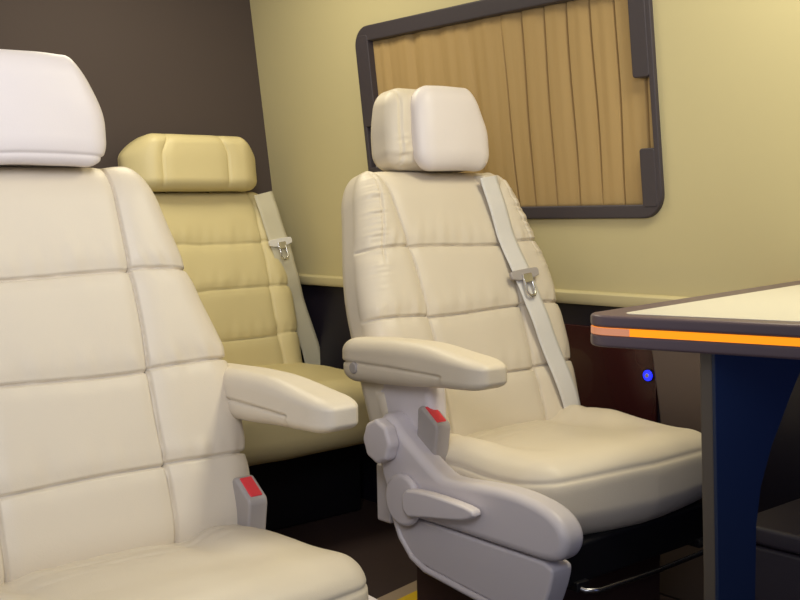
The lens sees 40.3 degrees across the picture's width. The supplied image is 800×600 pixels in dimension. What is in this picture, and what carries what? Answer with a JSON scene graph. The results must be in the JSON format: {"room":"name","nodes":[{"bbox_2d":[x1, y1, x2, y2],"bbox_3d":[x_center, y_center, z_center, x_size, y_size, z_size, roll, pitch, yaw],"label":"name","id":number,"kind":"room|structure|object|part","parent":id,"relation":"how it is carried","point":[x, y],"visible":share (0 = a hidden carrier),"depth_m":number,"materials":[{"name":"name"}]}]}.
{"room":"vehicle interior","nodes":[
{"label":"vehicle interior","id":0,"kind":"room"},
{"bbox_2d":[0,0,271,193],"bbox_3d":[-1.206,-0.259,3.292,2.220,1.950,0.078,-5,6,-40],"label":"wall","id":1,"kind":"structure","parent":0,"point":[187,67],"depth_m":3.56,"materials":[{"name":"brown paint"}]},
{"bbox_2d":[272,498,677,599],"bbox_3d":[-0.010,0.838,1.860,2.460,0.040,3.960,-5,6,-40],"label":"floor","id":2,"kind":"structure","parent":0,"point":[373,543],"depth_m":3.18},
{"bbox_2d":[0,49,376,599],"bbox_3d":[-0.464,0.198,1.800,0.733,1.261,0.774,-5,6,-40],"label":"chair","id":3,"kind":"object","parent":2,"relation":"on","point":[124,475],"visible":1,"depth_m":1.92,"materials":[{"name":"beige leather"}]},
{"bbox_3d":[-0.622,0.125,1.948,0.689,0.734,0.327,-5,6,-40],"label":"backrest","id":4,"kind":"part","parent":3,"relation":"part of","materials":[{"name":"beige leather"}]},
{"bbox_2d":[0,524,368,599],"bbox_3d":[-0.410,0.514,1.738,0.644,0.215,0.573,-5,6,-40],"label":"seat cushion","id":5,"kind":"object","parent":3,"relation":"on","point":[97,561],"depth_m":1.75,"materials":[{"name":"beige leather"}]},
{"bbox_3d":[-0.240,0.183,2.027,0.093,0.101,0.457,-5,6,-40],"label":"armrest","id":6,"kind":"part","parent":3,"relation":"part of","materials":[{"name":"beige leather"}]},
{"bbox_2d":[118,133,369,530],"bbox_3d":[-0.444,0.089,3.364,0.842,1.218,0.739,-5,6,-40],"label":"seat","id":7,"kind":"object","parent":2,"relation":"on","point":[233,244],"visible":0.53,"depth_m":3.49,"materials":[{"name":"beige leather"}]},
{"bbox_3d":[-0.644,-0.012,3.514,0.673,0.674,0.244,-5,6,-40],"label":"backrest","id":8,"kind":"part","parent":7,"relation":"part of","materials":[{"name":"beige leather"}]},
{"bbox_3d":[-0.395,-0.184,3.654,0.031,0.023,0.006,-14,-1,-39],"label":"tongue plate","id":9,"kind":"part","parent":7,"relation":"part of","materials":[{"name":"silver metal"}]},
{"bbox_2d":[239,363,369,465],"bbox_3d":[-0.445,0.332,3.313,0.743,0.213,0.635,-5,6,-40],"label":"seat cushion","id":10,"kind":"object","parent":7,"relation":"on","point":[264,443],"depth_m":3.11,"materials":[{"name":"beige leather"}]},
{"bbox_3d":[-0.524,0.556,3.446,0.700,0.275,0.410,-5,6,-40],"label":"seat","id":11,"kind":"part","parent":7,"relation":"part of","materials":[{"name":"black metal"}]},
{"bbox_2d":[377,580,416,599],"bbox_3d":[0.027,0.744,2.693,0.154,0.008,0.543,3,6,38],"label":"threshold","id":12,"kind":"object","parent":2,"relation":"on","point":[409,591],"visible":0.14,"depth_m":2.73,"materials":[{"name":"beige"}]},
{"bbox_2d":[341,85,702,599],"bbox_3d":[0.271,0.133,2.425,0.698,1.261,0.806,-5,6,-40],"label":"chair","id":13,"kind":"object","parent":2,"relation":"on","point":[494,478],"visible":0.99,"depth_m":2.38,"materials":[{"name":"beige leather"}]},
{"bbox_3d":[-0.040,0.296,2.296,0.032,0.095,0.091,-5,6,-40],"label":"recline knob","id":14,"kind":"part","parent":13,"relation":"part of","materials":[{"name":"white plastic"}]},
{"bbox_3d":[-0.029,0.429,2.431,0.024,0.130,0.047,-5,6,-40],"label":"mount plate","id":15,"kind":"part","parent":13,"relation":"part of","materials":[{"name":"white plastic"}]},
{"bbox_3d":[0.040,0.136,2.260,0.093,0.104,0.457,-5,6,-40],"label":"armrest","id":16,"kind":"part","parent":13,"relation":"part of","materials":[{"name":"beige leather"}]},
{"bbox_3d":[0.079,0.416,2.159,0.026,0.060,0.211,-5,6,-40],"label":"lever handle","id":17,"kind":"part","parent":13,"relation":"part of","materials":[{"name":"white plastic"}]},
{"bbox_3d":[0.138,0.031,2.627,0.626,0.682,0.313,-5,6,-40],"label":"backrest","id":18,"kind":"part","parent":13,"relation":"part of","materials":[{"name":"beige leather"}]},
{"bbox_3d":[0.155,0.520,2.170,0.057,0.126,0.446,-5,6,-40],"label":"panel","id":19,"kind":"part","parent":13,"relation":"part of","materials":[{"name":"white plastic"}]},
{"bbox_3d":[0.312,-0.054,2.666,0.032,0.022,0.006,-11,-7,-39],"label":"tongue plate","id":20,"kind":"part","parent":13,"relation":"part of","materials":[{"name":"silver metal"}]},
{"bbox_2d":[445,405,701,534],"bbox_3d":[0.344,0.364,2.416,0.580,0.179,0.555,-5,6,-40],"label":"seat cushion","id":21,"kind":"object","parent":13,"relation":"on","point":[617,472],"depth_m":2.23,"materials":[{"name":"beige leather"}]},
{"bbox_3d":[0.198,0.541,2.298,0.036,0.019,0.490,-5,6,-40],"label":"slide rail","id":22,"kind":"part","parent":13,"relation":"part of","materials":[{"name":"black metal"}]},
{"bbox_3d":[0.350,0.487,2.423,0.530,0.083,0.470,-5,6,-40],"label":"seat frame","id":23,"kind":"part","parent":13,"relation":"part of","materials":[{"name":"black metal"}]},
{"bbox_3d":[0.503,0.514,2.554,0.036,0.019,0.490,-5,6,-40],"label":"slide rail","id":24,"kind":"part","parent":13,"relation":"part of","materials":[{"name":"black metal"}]},
{"bbox_2d":[591,280,799,599],"bbox_3d":[0.865,0.410,1.741,0.869,0.802,0.994,-5,6,-40],"label":"side table","id":25,"kind":"object","parent":2,"relation":"on","point":[747,341],"visible":1,"depth_m":1.68,"materials":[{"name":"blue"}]},
{"bbox_3d":[0.577,0.439,1.748,0.268,0.753,0.006,-5,6,-40],"label":"table leg","id":26,"kind":"part","parent":25,"relation":"part of","materials":[{"name":"blue"}]},
{"bbox_2d":[755,499,799,599],"bbox_3d":[1.095,0.603,1.786,0.516,0.402,0.926,-5,6,-40],"label":"bench","id":27,"kind":"object","parent":2,"relation":"on","point":[777,577],"visible":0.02,"depth_m":1.91,"materials":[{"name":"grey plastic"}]},
{"bbox_3d":[1.091,0.420,1.770,0.516,0.034,0.926,-5,6,-40],"label":"bench lid","id":28,"kind":"part","parent":27,"relation":"part of","materials":[{"name":"grey plastic"}]},
{"bbox_2d":[250,0,799,296],"bbox_3d":[0.436,-0.614,2.776,0.184,1.215,2.828,-5,6,-40],"label":"wall","id":29,"kind":"structure","parent":0,"point":[728,219],"depth_m":2.58,"materials":[{"name":"beige paint"}]},
{"bbox_2d":[299,274,688,307],"bbox_3d":[0.839,0.020,2.458,0.066,0.036,3.862,-5,6,-40],"label":"trim","id":30,"kind":"structure","parent":29,"relation":"attached to","point":[611,299],"depth_m":2.82,"materials":[{"name":"beige plastic"}]},
{"bbox_2d":[355,0,664,218],"bbox_3d":[0.279,-0.519,3.010,0.160,0.590,1.106,-5,6,-40],"label":"window","id":31,"kind":"structure","parent":29,"relation":"in","point":[641,20],"depth_m":2.81,"materials":[{"name":"grey rubber"}]},
{"bbox_3d":[-0.095,-0.673,3.358,0.055,0.274,0.051,-5,6,-40],"label":"frame","id":32,"kind":"part","parent":31,"relation":"part of","materials":[{"name":"grey plastic"}]},
{"bbox_3d":[-0.061,-0.346,3.409,0.040,0.137,0.051,-5,6,-40],"label":"frame","id":33,"kind":"part","parent":31,"relation":"part of","materials":[{"name":"grey plastic"}]},
{"bbox_2d":[373,0,653,206],"bbox_3d":[0.278,-0.512,3.008,0.114,0.524,1.085,-5,6,-40],"label":"pleated curtain","id":34,"kind":"object","parent":31,"relation":"hanging from","point":[565,114],"visible":0.62,"depth_m":2.84,"materials":[{"name":"beige fabric"}]},
{"bbox_3d":[0.568,-0.641,2.569,0.050,0.229,0.049,-5,6,-40],"label":"frame","id":35,"kind":"part","parent":31,"relation":"part of","materials":[{"name":"grey plastic"}]},
{"bbox_3d":[0.605,-0.294,2.622,0.040,0.141,0.044,-5,6,-40],"label":"frame","id":36,"kind":"part","parent":31,"relation":"part of","materials":[{"name":"grey plastic"}]},
{"bbox_2d":[300,284,799,512],"bbox_3d":[0.858,0.387,2.505,0.045,0.720,3.870,-5,6,-40],"label":"wall panel","id":37,"kind":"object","parent":29,"relation":"attached to","point":[325,305],"depth_m":2.91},
{"bbox_2d":[564,323,657,422],"bbox_3d":[0.325,0.230,3.086,0.015,0.355,0.980,-5,6,-40],"label":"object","id":38,"kind":"structure","parent":29,"relation":"attached to","point":[606,377],"depth_m":2.81,"materials":[{"name":"brown wood"}]},
{"bbox_2d":[643,369,653,381],"bbox_3d":[0.618,0.188,2.717,0.011,0.034,0.034,-5,6,-40],"label":"button","id":39,"kind":"object","parent":38,"relation":"attached to","point":[648,375],"visible":1,"depth_m":2.71,"materials":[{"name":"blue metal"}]},
{"bbox_2d":[652,350,703,599],"bbox_3d":[0.703,0.411,2.643,0.032,0.655,0.219,-5,6,-40],"label":"trim","id":40,"kind":"structure","parent":29,"relation":"attached to","point":[677,374],"depth_m":2.64,"materials":[{"name":"brown"}]}
]}

